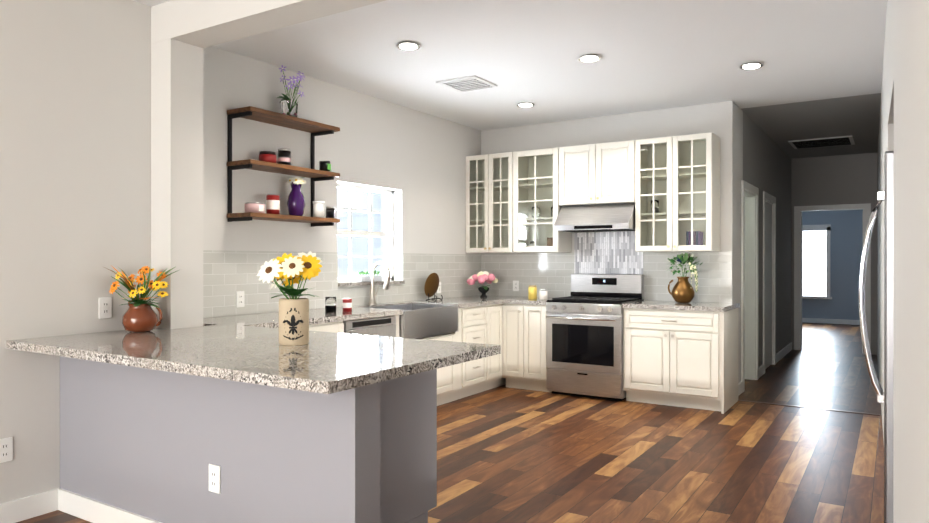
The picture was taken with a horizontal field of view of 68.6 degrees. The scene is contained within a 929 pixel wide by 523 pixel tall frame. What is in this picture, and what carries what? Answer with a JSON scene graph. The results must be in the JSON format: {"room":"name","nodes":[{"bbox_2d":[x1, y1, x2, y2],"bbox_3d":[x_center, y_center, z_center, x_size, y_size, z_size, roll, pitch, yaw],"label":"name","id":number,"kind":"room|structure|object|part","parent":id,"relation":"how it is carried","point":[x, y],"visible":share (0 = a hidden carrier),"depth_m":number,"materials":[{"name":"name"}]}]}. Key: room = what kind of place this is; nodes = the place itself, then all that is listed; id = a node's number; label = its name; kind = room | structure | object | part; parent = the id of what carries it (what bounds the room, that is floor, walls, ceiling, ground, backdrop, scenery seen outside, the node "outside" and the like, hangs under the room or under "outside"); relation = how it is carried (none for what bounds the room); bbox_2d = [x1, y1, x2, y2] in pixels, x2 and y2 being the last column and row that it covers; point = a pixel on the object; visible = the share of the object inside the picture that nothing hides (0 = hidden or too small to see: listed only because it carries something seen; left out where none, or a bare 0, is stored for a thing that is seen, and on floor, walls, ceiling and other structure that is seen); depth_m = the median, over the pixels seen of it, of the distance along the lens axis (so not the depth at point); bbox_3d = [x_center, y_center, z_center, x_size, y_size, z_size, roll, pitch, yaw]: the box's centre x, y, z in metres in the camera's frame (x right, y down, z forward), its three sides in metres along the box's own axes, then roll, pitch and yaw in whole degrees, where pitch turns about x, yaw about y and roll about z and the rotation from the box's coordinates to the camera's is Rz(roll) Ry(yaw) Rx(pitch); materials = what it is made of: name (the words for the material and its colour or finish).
{"room":"kitchen","nodes":[
{"label":"kitchen","id":0,"kind":"room"},
{"bbox_2d":[0,0,150,503],"bbox_3d":[-4.070,-0.100,0.924,0.400,2.820,7.629,0,0,32],"label":"wall","id":1,"kind":"structure","parent":0,"point":[75,147],"depth_m":3.60,"materials":[{"name":"white paint"}]},
{"bbox_2d":[0,437,12,462],"bbox_3d":[-2.280,0.936,3.372,0.008,0.118,0.074,0,0,32],"label":"outlet","id":2,"kind":"object","parent":1,"relation":"attached to","point":[6,449],"visible":1,"depth_m":3.38,"materials":[{"name":"white plastic"}]},
{"bbox_2d":[99,297,111,318],"bbox_3d":[-2.007,0.259,3.803,0.008,0.118,0.074,0,0,32],"label":"outlet","id":3,"kind":"object","parent":1,"relation":"attached to","point":[105,307],"visible":1,"depth_m":3.80,"materials":[{"name":"white plastic"}]},
{"bbox_2d":[0,342,791,522],"bbox_3d":[-0.552,1.252,3.818,2.454,0.110,16.280,0,0,32],"label":"baseboard","id":4,"kind":"structure","parent":1,"relation":"attached to","point":[25,508],"depth_m":3.49,"materials":[{"name":"white"}]},
{"bbox_2d":[151,38,202,328],"bbox_3d":[-1.892,0.007,4.191,0.590,2.599,0.220,0,0,32],"label":"wall","id":5,"kind":"structure","parent":0,"point":[177,154],"depth_m":4.01,"materials":[{"name":"white paint"}]},
{"bbox_2d":[203,46,480,317],"bbox_3d":[-0.972,-0.105,6.254,0.220,2.820,4.249,0,0,32],"label":"wall","id":6,"kind":"structure","parent":0,"point":[414,160],"depth_m":5.74,"materials":[{"name":"grey paint"}]},
{"bbox_2d":[227,106,339,226],"bbox_3d":[-1.349,-0.685,5.190,0.274,0.798,0.910,0,0,32],"label":"shelf unit","id":7,"kind":"object","parent":6,"relation":"attached to","point":[313,128],"depth_m":5.12,"materials":[{"name":"brown wood"}]},
{"bbox_3d":[-1.326,-0.501,5.208,0.176,0.312,0.820,0,0,32],"label":"items on the bottom shelf","id":8,"kind":"part","parent":7,"relation":"part of","materials":[{"name":"purple ceramic"}]},
{"bbox_2d":[277,65,304,116],"bbox_3d":[-1.345,-1.285,5.227,0.194,0.399,0.225,0,0,32],"label":"flower vase","id":9,"kind":"object","parent":7,"relation":"on","point":[289,106],"visible":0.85,"depth_m":5.17,"materials":[{"name":"clear glass"}]},
{"bbox_3d":[-1.286,-0.783,5.231,0.125,0.135,0.650,0,0,40],"label":"shelf items","id":10,"kind":"part","parent":7,"relation":"part of"},
{"bbox_2d":[203,250,480,317],"bbox_3d":[-0.879,0.154,6.185,0.008,0.469,4.024,0,0,32],"label":"tile backsplash","id":11,"kind":"structure","parent":6,"relation":"attached to","point":[227,274],"depth_m":5.66,"materials":[{"name":"white tile"}]},
{"bbox_2d":[236,291,243,307],"bbox_3d":[-1.637,0.276,4.969,0.008,0.118,0.074,0,0,32],"label":"outlet","id":12,"kind":"object","parent":11,"relation":"attached to","point":[239,298],"visible":1,"depth_m":4.96,"materials":[{"name":"white plastic"}]},
{"bbox_2d":[437,282,440,292],"bbox_3d":[-0.265,0.274,7.138,0.008,0.118,0.074,0,0,32],"label":"outlet","id":13,"kind":"object","parent":11,"relation":"attached to","point":[439,289],"visible":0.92,"depth_m":7.14,"materials":[{"name":"white plastic"}]},
{"bbox_2d":[337,183,393,281],"bbox_3d":[-0.960,-0.255,6.305,0.065,0.880,0.910,0,0,32],"label":"kitchen window","id":14,"kind":"structure","parent":6,"relation":"in","point":[370,233],"depth_m":6.41,"materials":[{"name":"white"}]},
{"bbox_2d":[338,280,404,286],"bbox_3d":[-0.888,0.200,6.260,0.155,0.030,0.910,0,0,32],"label":"window sill","id":15,"kind":"structure","parent":6,"relation":"attached to","point":[340,284],"depth_m":6.12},
{"bbox_2d":[356,270,381,281],"bbox_3d":[-0.880,0.129,6.287,0.070,0.110,0.306,0,0,32],"label":"pot","id":16,"kind":"object","parent":15,"relation":"on","point":[364,277],"visible":0.77,"depth_m":6.24,"materials":[{"name":"white ceramic"}]},
{"bbox_2d":[16,322,883,522],"bbox_3d":[-0.236,1.354,7.120,10.200,0.100,22.200,0,0,32],"label":"floor","id":17,"kind":"structure","parent":0,"point":[505,454],"depth_m":4.61,"materials":[{"name":"brown wood"}]},
{"bbox_2d":[58,356,379,522],"bbox_3d":[-1.230,0.872,3.100,2.072,0.872,0.159,0,0,32],"label":"wall","id":18,"kind":"structure","parent":17,"relation":"on","point":[141,445],"depth_m":2.94,"materials":[{"name":"grey paint"}]},
{"bbox_2d":[209,464,219,493],"bbox_3d":[-1.072,0.931,2.916,0.074,0.118,0.008,0,0,32],"label":"outlet","id":19,"kind":"object","parent":18,"relation":"attached to","point":[214,478],"visible":1,"depth_m":2.91,"materials":[{"name":"white plastic"}]},
{"bbox_2d":[309,321,343,332],"bbox_3d":[-1.415,0.870,4.730,0.657,0.872,0.990,0,0,32],"label":"base cabinet","id":20,"kind":"object","parent":17,"relation":"on","point":[336,327],"depth_m":4.84,"materials":[{"name":"white wood"}]},
{"bbox_2d":[203,295,527,327],"bbox_3d":[-0.598,0.410,6.007,0.672,0.040,4.022,0,0,32],"label":"countertop","id":21,"kind":"structure","parent":20,"relation":"on","point":[316,316],"depth_m":5.21,"materials":[{"name":"stone"}]},
{"bbox_2d":[325,296,335,312],"bbox_3d":[-1.028,0.330,5.230,0.085,0.120,0.085,0,0,-13],"label":"jar","id":22,"kind":"object","parent":21,"relation":"on","point":[330,304],"depth_m":5.19,"materials":[{"name":"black glass"}]},
{"bbox_2d":[343,298,351,311],"bbox_3d":[-0.913,0.340,5.300,0.072,0.100,0.072,0,0,23],"label":"jar","id":23,"kind":"object","parent":21,"relation":"on","point":[347,302],"depth_m":5.27,"materials":[{"name":"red glass"}]},
{"bbox_2d":[368,262,390,304],"bbox_3d":[-0.751,0.195,6.099,0.241,0.387,0.097,0,0,32],"label":"faucet","id":24,"kind":"object","parent":21,"relation":"on","point":[372,301],"visible":1,"depth_m":6.11,"materials":[{"name":"silver metal"}]},
{"bbox_2d":[366,303,458,338],"bbox_3d":[-0.497,0.521,6.019,0.535,0.238,0.810,0,0,32],"label":"farmhouse sink","id":25,"kind":"object","parent":21,"relation":"in","point":[420,320],"visible":0.73,"depth_m":5.88,"materials":[{"name":"silver metal"}]},
{"bbox_2d":[424,273,442,300],"bbox_3d":[-0.302,0.252,6.806,0.134,0.279,0.250,0,0,32],"label":"plate","id":26,"kind":"object","parent":21,"relation":"on","point":[431,285],"visible":0.96,"depth_m":6.79,"materials":[{"name":"brown wood"}]},
{"bbox_2d":[467,271,497,296],"bbox_3d":[0.202,0.247,7.463,0.322,0.281,0.341,0,0,32],"label":"flower arrangement","id":27,"kind":"object","parent":21,"relation":"on","point":[481,277],"visible":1,"depth_m":7.38,"materials":[{"name":"pink plant"}]},
{"bbox_2d":[343,315,395,336],"bbox_3d":[-0.966,0.870,5.393,0.613,0.870,0.596,0,0,32],"label":"dishwasher","id":28,"kind":"object","parent":17,"relation":"on","point":[381,326],"visible":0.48,"depth_m":5.24,"materials":[{"name":"silver metal"}]},
{"bbox_2d":[380,369,436,522],"bbox_3d":[-0.540,0.872,3.186,0.530,0.872,0.720,0,0,32],"label":"base cabinet","id":29,"kind":"object","parent":17,"relation":"on","point":[408,448],"visible":0.17,"depth_m":3.12,"materials":[{"name":"grey paint"}]},
{"bbox_2d":[6,324,500,393],"bbox_3d":[-1.054,0.413,3.289,2.168,0.040,1.150,0,0,32],"label":"countertop","id":30,"kind":"structure","parent":29,"relation":"on","point":[326,362],"depth_m":2.94,"materials":[{"name":"stone"}]},
{"bbox_2d":[104,266,178,331],"bbox_3d":[-1.814,0.205,3.796,0.364,0.372,0.391,0,0,32],"label":"flower vase","id":31,"kind":"object","parent":30,"relation":"on","point":[140,315],"visible":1,"depth_m":3.77,"materials":[{"name":"orange ceramic"}]},
{"bbox_2d":[257,251,322,345],"bbox_3d":[-0.837,0.172,3.238,0.337,0.440,0.313,0,0,32],"label":"vase","id":32,"kind":"object","parent":30,"relation":"on","point":[288,271],"visible":1,"depth_m":3.17,"materials":[{"name":"beige ceramic"}]},
{"bbox_2d":[396,328,460,405],"bbox_3d":[-0.570,0.982,6.066,0.657,0.645,0.830,0,0,32],"label":"base cabinet","id":33,"kind":"object","parent":17,"relation":"on","point":[448,377],"depth_m":6.16,"materials":[{"name":"white wood"}]},
{"bbox_2d":[394,305,492,397],"bbox_3d":[-0.205,0.868,6.642,0.657,0.872,0.675,0,0,32],"label":"base cabinet","id":34,"kind":"object","parent":17,"relation":"on","point":[480,324],"depth_m":6.56,"materials":[{"name":"white wood"}]},
{"bbox_2d":[493,304,504,387],"bbox_3d":[0.026,0.868,7.009,0.657,0.872,0.308,0,0,32],"label":"base cabinet","id":35,"kind":"object","parent":17,"relation":"on","point":[498,381],"depth_m":6.90,"materials":[{"name":"white wood"}]},
{"bbox_2d":[502,303,551,391],"bbox_3d":[0.763,0.868,7.114,0.512,0.872,0.697,0,0,32],"label":"base cabinet","id":36,"kind":"object","parent":17,"relation":"on","point":[524,346],"visible":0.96,"depth_m":6.85,"materials":[{"name":"white wood"}]},
{"bbox_2d":[501,297,558,304],"bbox_3d":[0.767,0.409,7.120,0.514,0.040,0.682,0,0,32],"label":"countertop","id":37,"kind":"structure","parent":36,"relation":"on","point":[526,300],"depth_m":6.88,"materials":[{"name":"stone"}]},
{"bbox_2d":[528,285,547,298],"bbox_3d":[0.760,0.318,7.051,0.198,0.140,0.089,0,0,5],"label":"jar","id":38,"kind":"object","parent":37,"relation":"on","point":[532,292],"visible":1,"depth_m":7.01,"materials":[{"name":"yellow"}]},
{"bbox_2d":[546,274,643,400],"bbox_3d":[1.285,0.717,6.737,0.764,1.175,0.742,0,0,32],"label":"range","id":39,"kind":"object","parent":17,"relation":"on","point":[584,339],"visible":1,"depth_m":6.52,"materials":[{"name":"silver metal"}]},
{"bbox_2d":[623,308,737,413],"bbox_3d":[2.008,0.869,6.327,0.889,0.872,0.697,0,0,32],"label":"base cabinet","id":40,"kind":"object","parent":17,"relation":"on","point":[683,358],"visible":1,"depth_m":6.05,"materials":[{"name":"white wood"}]},
{"bbox_2d":[622,300,739,311],"bbox_3d":[2.016,0.410,6.330,0.900,0.040,0.682,0,0,32],"label":"countertop","id":41,"kind":"structure","parent":40,"relation":"on","point":[689,306],"depth_m":6.16,"materials":[{"name":"stone"}]},
{"bbox_2d":[666,253,702,302],"bbox_3d":[2.062,0.152,6.405,0.367,0.473,0.346,0,0,32],"label":"pitcher","id":42,"kind":"object","parent":41,"relation":"on","point":[682,291],"visible":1,"depth_m":6.34,"materials":[{"name":"brown metal"}]},
{"bbox_2d":[738,399,879,415],"bbox_3d":[3.028,1.303,6.098,1.190,0.004,0.060,0,0,32],"label":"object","id":43,"kind":"structure","parent":17,"relation":"on","point":[810,407],"depth_m":6.06,"materials":[{"name":"brown wood"}]},
{"bbox_2d":[858,151,893,522],"bbox_3d":[2.307,0.414,3.110,0.868,1.763,0.970,0,0,32],"label":"refrigerator","id":44,"kind":"object","parent":17,"relation":"on","point":[886,395],"visible":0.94,"depth_m":2.87,"materials":[{"name":"silver metal"}]},
{"bbox_2d":[133,0,886,158],"bbox_3d":[-0.236,-1.576,7.117,10.200,0.120,22.200,0,0,32],"label":"ceiling","id":45,"kind":"structure","parent":0,"point":[658,54],"depth_m":5.05,"materials":[{"name":"white paint"}]},
{"bbox_2d":[151,0,385,47],"bbox_3d":[-0.133,-1.401,3.077,3.954,0.219,0.220,0,0,32],"label":"ceiling beam","id":46,"kind":"structure","parent":45,"relation":"attached to","point":[203,23],"depth_m":3.74,"materials":[{"name":"white paint"}]},
{"bbox_2d":[396,41,419,49],"bbox_3d":[-0.392,-1.506,4.756,0.169,0.016,0.169,0,0,-13],"label":"recessed light","id":47,"kind":"object","parent":45,"relation":"in","point":[407,45],"depth_m":4.74,"materials":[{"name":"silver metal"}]},
{"bbox_2d":[436,75,496,91],"bbox_3d":[0.021,-1.505,5.784,0.380,0.017,0.380,0,0,32],"label":"ceiling vent","id":48,"kind":"object","parent":45,"relation":"in","point":[468,83],"visible":0.98,"depth_m":5.75,"materials":[{"name":"white metal"}]},
{"bbox_2d":[517,102,533,106],"bbox_3d":[0.588,-1.508,6.549,0.169,0.016,0.169,0,0,-13],"label":"recessed light","id":49,"kind":"object","parent":45,"relation":"in","point":[524,104],"depth_m":6.52,"materials":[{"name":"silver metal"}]},
{"bbox_2d":[578,54,600,61],"bbox_3d":[0.927,-1.506,5.045,0.169,0.016,0.169,0,0,-13],"label":"recessed light","id":50,"kind":"object","parent":45,"relation":"in","point":[589,57],"depth_m":5.02,"materials":[{"name":"silver metal"}]},
{"bbox_2d":[739,62,762,69],"bbox_3d":[2.209,-1.506,5.240,0.169,0.016,0.169,0,0,-13],"label":"recessed light","id":51,"kind":"object","parent":45,"relation":"in","point":[751,65],"depth_m":5.22,"materials":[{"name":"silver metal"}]},
{"bbox_2d":[788,135,854,148],"bbox_3d":[4.543,-1.510,8.651,0.700,0.016,0.660,0,0,32],"label":"ceiling vent","id":52,"kind":"object","parent":45,"relation":"in","point":[823,142],"visible":1,"depth_m":8.59,"materials":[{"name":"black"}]},
{"bbox_2d":[481,101,734,302],"bbox_3d":[1.391,-0.106,7.203,2.760,2.820,0.120,0,0,32],"label":"wall","id":53,"kind":"structure","parent":0,"point":[718,119],"depth_m":6.83,"materials":[{"name":"grey paint"}]},
{"bbox_2d":[466,154,493,252],"bbox_3d":[0.249,-0.637,7.647,0.350,1.080,0.342,0,0,32],"label":"upper cabinet","id":54,"kind":"object","parent":53,"relation":"attached to","point":[479,168],"depth_m":7.56,"materials":[{"name":"white wood"}]},
{"bbox_2d":[494,151,517,252],"bbox_3d":[0.485,-0.637,7.498,0.415,1.080,0.342,0,0,32],"label":"upper cabinet","id":55,"kind":"object","parent":53,"relation":"attached to","point":[505,164],"depth_m":7.36,"materials":[{"name":"white wood"}]},
{"bbox_2d":[518,147,565,252],"bbox_3d":[0.836,-0.636,7.276,0.650,1.080,0.342,0,0,32],"label":"upper cabinet","id":56,"kind":"object","parent":53,"relation":"attached to","point":[541,172],"depth_m":7.25,"materials":[{"name":"white wood"}]},
{"bbox_2d":[566,139,641,252],"bbox_3d":[1.392,-0.636,6.925,0.919,1.080,0.342,0,0,32],"label":"upper cabinet","id":57,"kind":"object","parent":53,"relation":"attached to","point":[611,172],"depth_m":6.72,"materials":[{"name":"white wood"}]},
{"bbox_2d":[554,203,634,231],"bbox_3d":[1.356,-0.441,6.848,0.774,0.262,0.492,0,0,32],"label":"range hood","id":58,"kind":"object","parent":57,"relation":"attached to","point":[600,217],"visible":0.87,"depth_m":6.70,"materials":[{"name":"silver metal"}]},
{"bbox_2d":[481,231,731,302],"bbox_3d":[1.358,0.040,7.144,2.748,0.695,0.011,0,0,32],"label":"tile backsplash","id":59,"kind":"structure","parent":53,"relation":"attached to","point":[604,253],"depth_m":7.06,"materials":[{"name":"tile"}]},
{"bbox_2d":[513,281,518,290],"bbox_3d":[0.576,0.273,7.630,0.074,0.118,0.008,0,0,32],"label":"outlet","id":60,"kind":"object","parent":59,"relation":"attached to","point":[515,285],"visible":1,"depth_m":7.63,"materials":[{"name":"white plastic"}]},
{"bbox_2d":[642,136,677,251],"bbox_3d":[1.880,-0.636,6.616,0.475,1.080,0.342,0,0,32],"label":"upper cabinet","id":61,"kind":"object","parent":53,"relation":"attached to","point":[669,187],"depth_m":6.50,"materials":[{"name":"white wood"}]},
{"bbox_2d":[678,133,719,251],"bbox_3d":[2.166,-0.635,6.435,0.410,1.080,0.342,0,0,32],"label":"upper cabinet","id":62,"kind":"object","parent":53,"relation":"attached to","point":[698,154],"depth_m":6.38,"materials":[{"name":"white wood"}]},
{"bbox_2d":[735,104,790,382],"bbox_3d":[3.661,-0.107,8.323,0.120,2.820,4.200,0,0,32],"label":"wall","id":63,"kind":"structure","parent":0,"point":[762,160],"depth_m":7.99,"materials":[{"name":"grey paint"}]},
{"bbox_2d":[741,180,775,391],"bbox_3d":[3.310,0.246,7.752,0.138,2.115,2.210,0,0,32],"label":"door frame","id":64,"kind":"structure","parent":63,"relation":"attached to","point":[749,281],"depth_m":7.51,"materials":[{"name":"white wood"}]},
{"bbox_2d":[765,202,771,368],"bbox_3d":[3.673,0.289,8.292,0.035,2.008,0.716,0,0,32],"label":"hall door","id":65,"kind":"structure","parent":63,"relation":"in","point":[768,284],"depth_m":8.35,"materials":[{"name":"white wood"}]},
{"bbox_2d":[802,210,862,319],"bbox_3d":[7.276,-0.114,14.508,6.000,2.820,0.120,0,0,32],"label":"wall","id":66,"kind":"structure","parent":0,"point":[845,246],"depth_m":14.10,"materials":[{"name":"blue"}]},
{"bbox_2d":[802,224,831,298],"bbox_3d":[7.270,0.006,14.405,0.900,1.560,0.059,0,0,32],"label":"room window","id":67,"kind":"structure","parent":66,"relation":"in","point":[815,261],"depth_m":14.34,"materials":[{"name":"white glass"}]},
{"bbox_2d":[802,318,859,324],"bbox_3d":[7.240,1.246,14.452,5.600,0.100,0.014,0,0,32],"label":"baseboard","id":68,"kind":"structure","parent":66,"relation":"attached to","point":[830,321],"depth_m":14.18,"materials":[{"name":"white wood"}]},
{"bbox_2d":[791,153,876,354],"bbox_3d":[5.622,-0.109,9.638,1.791,2.820,0.120,0,0,32],"label":"wall","id":69,"kind":"structure","parent":0,"point":[839,179],"depth_m":9.74,"materials":[{"name":"grey paint"}]},
{"bbox_2d":[794,203,870,353],"bbox_3d":[5.305,0.243,9.829,0.970,2.115,0.138,0,0,32],"label":"door frame","id":70,"kind":"structure","parent":69,"relation":"attached to","point":[865,207],"depth_m":9.99,"materials":[{"name":"white wood"}]},
{"bbox_2d":[862,211,862,351],"bbox_3d":[5.934,0.287,9.978,0.035,2.008,0.780,0,0,40],"label":"end door","id":71,"kind":"structure","parent":69,"relation":"in","point":[862,248],"depth_m":9.69,"materials":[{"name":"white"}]},
{"bbox_2d":[877,0,928,522],"bbox_3d":[1.864,-0.101,2.302,1.102,2.820,16.301,0,0,32],"label":"wall","id":72,"kind":"structure","parent":0,"point":[903,135],"depth_m":1.72,"materials":[{"name":"white paint"}]},
{"label":"outside","id":73,"kind":"structure","parent":0,"visible":0},
{"bbox_2d":[337,188,383,277],"bbox_3d":[-3.021,-0.697,7.578,0.100,5.000,8.000,0,0,32],"label":"house","id":74,"kind":"structure","parent":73,"point":[341,250],"depth_m":9.86,"materials":[{"name":"white"}]}
]}

